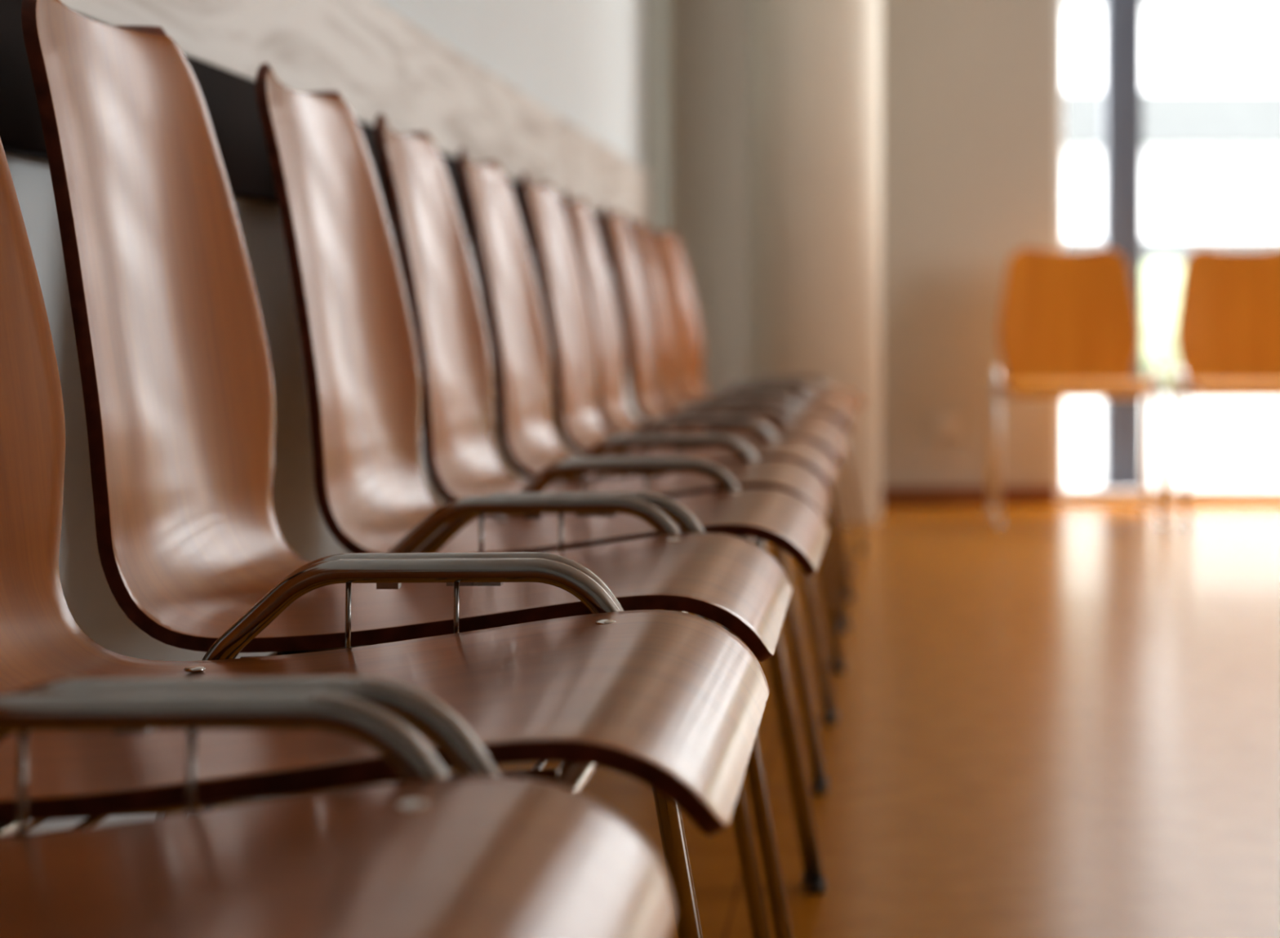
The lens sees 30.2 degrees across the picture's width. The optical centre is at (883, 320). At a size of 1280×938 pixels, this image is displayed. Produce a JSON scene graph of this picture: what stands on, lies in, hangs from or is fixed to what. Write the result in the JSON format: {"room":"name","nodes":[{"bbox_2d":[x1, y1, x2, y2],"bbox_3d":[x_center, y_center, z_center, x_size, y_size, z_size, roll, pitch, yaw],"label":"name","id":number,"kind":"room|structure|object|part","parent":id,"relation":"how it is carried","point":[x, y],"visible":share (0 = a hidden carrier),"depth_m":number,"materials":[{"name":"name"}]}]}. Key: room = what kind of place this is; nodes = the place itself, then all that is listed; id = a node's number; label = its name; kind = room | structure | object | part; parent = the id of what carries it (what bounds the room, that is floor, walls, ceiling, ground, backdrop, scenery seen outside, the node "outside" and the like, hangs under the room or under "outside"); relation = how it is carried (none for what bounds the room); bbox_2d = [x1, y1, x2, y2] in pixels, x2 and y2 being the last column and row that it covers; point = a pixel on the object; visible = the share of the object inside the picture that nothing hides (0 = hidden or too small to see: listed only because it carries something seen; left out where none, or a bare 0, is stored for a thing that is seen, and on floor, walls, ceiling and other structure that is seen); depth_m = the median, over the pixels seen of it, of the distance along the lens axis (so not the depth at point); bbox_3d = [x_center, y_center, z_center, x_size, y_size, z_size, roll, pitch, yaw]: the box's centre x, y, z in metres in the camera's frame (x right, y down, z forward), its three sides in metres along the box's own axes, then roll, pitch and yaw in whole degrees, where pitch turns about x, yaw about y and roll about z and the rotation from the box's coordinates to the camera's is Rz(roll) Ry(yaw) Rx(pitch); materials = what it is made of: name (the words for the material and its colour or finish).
{"room":"waiting room","nodes":[
{"label":"waiting room","id":0,"kind":"room"},
{"bbox_2d":[4,0,643,833],"bbox_3d":[-0.820,-0.830,2.450,0.200,2.900,11.300,0,0,0],"label":"wall","id":1,"kind":"structure","parent":0,"point":[582,60],"depth_m":2.89,"materials":[{"name":"white paint"}]},
{"bbox_2d":[0,0,650,267],"bbox_3d":[-0.705,-0.201,1.990,0.030,0.127,9.980,0,0,0],"label":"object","id":2,"kind":"structure","parent":1,"relation":"attached to","point":[230,99],"depth_m":2.46,"materials":[{"name":"black"}]},
{"bbox_2d":[59,0,648,231],"bbox_3d":[-0.709,-0.353,1.990,0.022,0.177,9.980,0,0,0],"label":"wall panel","id":3,"kind":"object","parent":1,"relation":"attached to","point":[378,60],"depth_m":3.35,"materials":[{"name":"beige stone"}]},
{"bbox_2d":[643,0,675,422],"bbox_3d":[-0.711,-0.830,7.460,0.018,2.900,0.880,0,0,0],"label":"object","id":4,"kind":"structure","parent":1,"relation":"attached to","point":[659,15],"depth_m":7.35,"materials":[{"name":"beige paint"}]},
{"bbox_2d":[449,502,1279,937],"bbox_3d":[2.140,0.670,2.450,6.120,0.100,11.300,0,0,0],"label":"floor","id":5,"kind":"structure","parent":0,"point":[1060,720],"depth_m":3.48,"materials":[{"name":"brown wood"}]},
{"bbox_2d":[0,691,674,937],"bbox_3d":[-0.343,0.191,0.700,0.528,0.858,0.520,0,0,0],"label":"chair","id":6,"kind":"object","parent":5,"relation":"on","point":[433,853],"visible":1,"depth_m":0.83,"materials":[{"name":"brown wood"}]},
{"bbox_3d":[-0.318,0.385,0.700,0.467,0.470,0.520,0,0,0],"label":"frame","id":7,"kind":"part","parent":6,"relation":"part of","materials":[{"name":"metal"}]},
{"bbox_2d":[0,137,769,937],"bbox_3d":[-0.333,0.191,1.231,0.528,0.858,0.520,0,0,0],"label":"chair","id":8,"kind":"object","parent":5,"relation":"on","point":[673,703],"visible":0.83,"depth_m":1.25,"materials":[{"name":"brown wood"}]},
{"bbox_3d":[-0.308,0.385,1.231,0.467,0.470,0.520,0,0,0],"label":"frame","id":9,"kind":"part","parent":8,"relation":"part of","materials":[{"name":"metal"}]},
{"bbox_2d":[21,0,791,937],"bbox_3d":[-0.339,0.191,1.761,0.528,0.858,0.520,0,0,0],"label":"chair","id":10,"kind":"object","parent":5,"relation":"on","point":[175,366],"visible":0.77,"depth_m":1.77,"materials":[{"name":"brown wood"}]},
{"bbox_3d":[-0.314,0.385,1.761,0.467,0.470,0.520,0,0,0],"label":"frame","id":11,"kind":"part","parent":10,"relation":"part of","materials":[{"name":"metal"}]},
{"bbox_2d":[255,62,828,937],"bbox_3d":[-0.323,0.191,2.294,0.528,0.858,0.520,0,0,0],"label":"chair","id":12,"kind":"object","parent":5,"relation":"on","point":[357,340],"visible":0.84,"depth_m":2.34,"materials":[{"name":"brown wood"}]},
{"bbox_3d":[-0.298,0.385,2.294,0.467,0.470,0.520,0,0,0],"label":"frame","id":13,"kind":"part","parent":12,"relation":"part of","materials":[{"name":"metal"}]},
{"bbox_2d":[374,112,830,887],"bbox_3d":[-0.331,0.191,2.822,0.528,0.858,0.520,0,0,0],"label":"chair","id":14,"kind":"object","parent":5,"relation":"on","point":[433,251],"visible":0.59,"depth_m":2.91,"materials":[{"name":"brown wood"}]},
{"bbox_3d":[-0.306,0.385,2.822,0.467,0.470,0.520,0,0,0],"label":"frame","id":15,"kind":"part","parent":14,"relation":"part of","materials":[{"name":"metal"}]},
{"bbox_2d":[457,147,838,789],"bbox_3d":[-0.333,0.191,3.355,0.528,0.858,0.520,0,0,0],"label":"chair","id":16,"kind":"object","parent":5,"relation":"on","point":[509,295],"visible":0.64,"depth_m":3.45,"materials":[{"name":"brown wood"}]},
{"bbox_3d":[-0.308,0.385,3.355,0.467,0.470,0.520,0,0,0],"label":"frame","id":17,"kind":"part","parent":16,"relation":"part of","materials":[{"name":"metal"}]},
{"bbox_2d":[520,172,847,720],"bbox_3d":[-0.329,0.191,3.888,0.528,0.858,0.520,0,0,0],"label":"chair","id":18,"kind":"object","parent":5,"relation":"on","point":[559,278],"visible":0.62,"depth_m":3.98,"materials":[{"name":"brown wood"}]},
{"bbox_3d":[-0.304,0.385,3.888,0.467,0.470,0.520,0,0,0],"label":"frame","id":19,"kind":"part","parent":18,"relation":"part of","materials":[{"name":"metal"}]},
{"bbox_2d":[561,190,846,670],"bbox_3d":[-0.336,0.191,4.415,0.528,0.858,0.520,0,0,0],"label":"chair","id":20,"kind":"object","parent":5,"relation":"on","point":[615,415],"visible":0.46,"depth_m":4.54,"materials":[{"name":"brown wood"}]},
{"bbox_3d":[-0.311,0.385,4.415,0.467,0.470,0.520,0,0,0],"label":"frame","id":21,"kind":"part","parent":20,"relation":"part of","materials":[{"name":"metal"}]},
{"bbox_2d":[601,204,855,631],"bbox_3d":[-0.327,0.191,4.949,0.528,0.858,0.520,0,0,0],"label":"chair","id":22,"kind":"object","parent":5,"relation":"on","point":[630,294],"visible":0.61,"depth_m":5.05,"materials":[{"name":"brown wood"}]},
{"bbox_3d":[-0.302,0.385,4.949,0.467,0.470,0.520,0,0,0],"label":"frame","id":23,"kind":"part","parent":22,"relation":"part of","materials":[{"name":"metal"}]},
{"bbox_2d":[626,216,854,599],"bbox_3d":[-0.333,0.191,5.477,0.528,0.858,0.520,0,0,0],"label":"chair","id":24,"kind":"object","parent":5,"relation":"on","point":[668,397],"visible":0.43,"depth_m":5.62,"materials":[{"name":"brown wood"}]},
{"bbox_3d":[-0.308,0.385,5.477,0.467,0.470,0.520,0,0,0],"label":"frame","id":25,"kind":"part","parent":24,"relation":"part of","materials":[{"name":"metal"}]},
{"bbox_2d":[649,226,866,573],"bbox_3d":[-0.328,0.191,6.033,0.528,0.858,0.520,0,0,5],"label":"chair","id":26,"kind":"object","parent":5,"relation":"on","point":[690,385],"visible":0.41,"depth_m":6.16,"materials":[{"name":"brown wood"}]},
{"bbox_3d":[-0.303,0.385,6.031,0.467,0.470,0.520,0,0,5],"label":"frame","id":27,"kind":"part","parent":26,"relation":"part of","materials":[{"name":"metal"}]},
{"bbox_2d":[749,0,881,524],"bbox_3d":[-0.213,-0.830,7.300,0.410,2.900,0.410,0,0,0],"label":"round column","id":28,"kind":"structure","parent":5,"relation":"on","point":[815,65],"depth_m":7.13,"materials":[{"name":"paint"}]},
{"bbox_2d":[986,247,1167,524],"bbox_3d":[0.595,0.191,7.361,0.527,0.858,0.528,0,0,0],"label":"chair","id":29,"kind":"object","parent":5,"relation":"on","point":[1068,326],"visible":1,"depth_m":7.56,"materials":[{"name":"brown wood"}]},
{"bbox_3d":[0.595,0.383,7.336,0.527,0.473,0.475,0,0,0],"label":"frame","id":30,"kind":"part","parent":29,"relation":"part of","materials":[{"name":"metal"}]},
{"bbox_2d":[1164,247,1279,524],"bbox_3d":[1.165,0.191,7.361,0.527,0.858,0.528,0,0,0],"label":"chair","id":31,"kind":"object","parent":5,"relation":"on","point":[1228,325],"visible":1,"depth_m":7.57,"materials":[{"name":"brown wood"}]},
{"bbox_3d":[1.165,0.383,7.336,0.527,0.473,0.475,0,0,0],"label":"frame","id":32,"kind":"part","parent":31,"relation":"part of","materials":[{"name":"metal"}]},
{"bbox_2d":[675,0,1056,487],"bbox_3d":[2.140,-0.830,8.000,5.720,2.900,0.200,0,0,0],"label":"wall","id":33,"kind":"structure","parent":0,"point":[969,86],"depth_m":7.90,"materials":[{"name":"beige paint"}]},
{"bbox_2d":[936,415,959,439],"bbox_3d":[0.215,0.360,7.892,0.080,0.080,0.016,0,0,0],"label":"wall socket","id":34,"kind":"object","parent":33,"relation":"attached to","point":[948,427],"visible":1,"depth_m":7.89,"materials":[{"name":"plastic"}]},
{"bbox_2d":[881,486,1056,504],"bbox_3d":[-0.060,0.590,7.893,1.280,0.060,0.015,0,0,0],"label":"baseboard","id":35,"kind":"structure","parent":33,"relation":"attached to","point":[890,495],"depth_m":7.88,"materials":[{"name":"brown wood"}]},
{"bbox_2d":[1056,0,1279,502],"bbox_3d":[1.590,-0.755,7.995,2.020,2.750,0.070,0,0,0],"label":"window","id":36,"kind":"structure","parent":33,"relation":"in","point":[1063,495],"depth_m":7.96,"materials":[{"name":"white"}]},
{"label":"outside","id":37,"kind":"structure","parent":0,"visible":0},
{"bbox_2d":[1063,392,1279,488],"bbox_3d":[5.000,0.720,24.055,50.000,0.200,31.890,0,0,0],"label":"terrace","id":38,"kind":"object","parent":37,"point":[1233,442],"visible":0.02,"depth_m":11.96,"materials":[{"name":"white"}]},
{"bbox_2d":[1093,0,1151,488],"bbox_3d":[0.850,-0.980,8.365,0.190,3.200,0.190,0,0,0],"label":"window mullion","id":39,"kind":"object","parent":38,"relation":"on","point":[1122,19],"visible":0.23,"depth_m":8.30,"materials":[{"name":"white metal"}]},
{"bbox_2d":[1142,259,1196,393],"bbox_3d":[6.409,0.000,20.016,25.832,1.236,1.821,0,0,0],"label":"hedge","id":40,"kind":"object","parent":38,"relation":"on","point":[1162,279],"visible":0.04,"depth_m":19.33,"materials":[{"name":"green plant"}]},
{"bbox_2d":[1063,0,1279,262],"bbox_3d":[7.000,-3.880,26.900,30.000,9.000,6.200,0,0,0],"label":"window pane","id":41,"kind":"structure","parent":38,"relation":"on","point":[1211,68],"depth_m":24.00,"materials":[{"name":"glass"}]}
]}

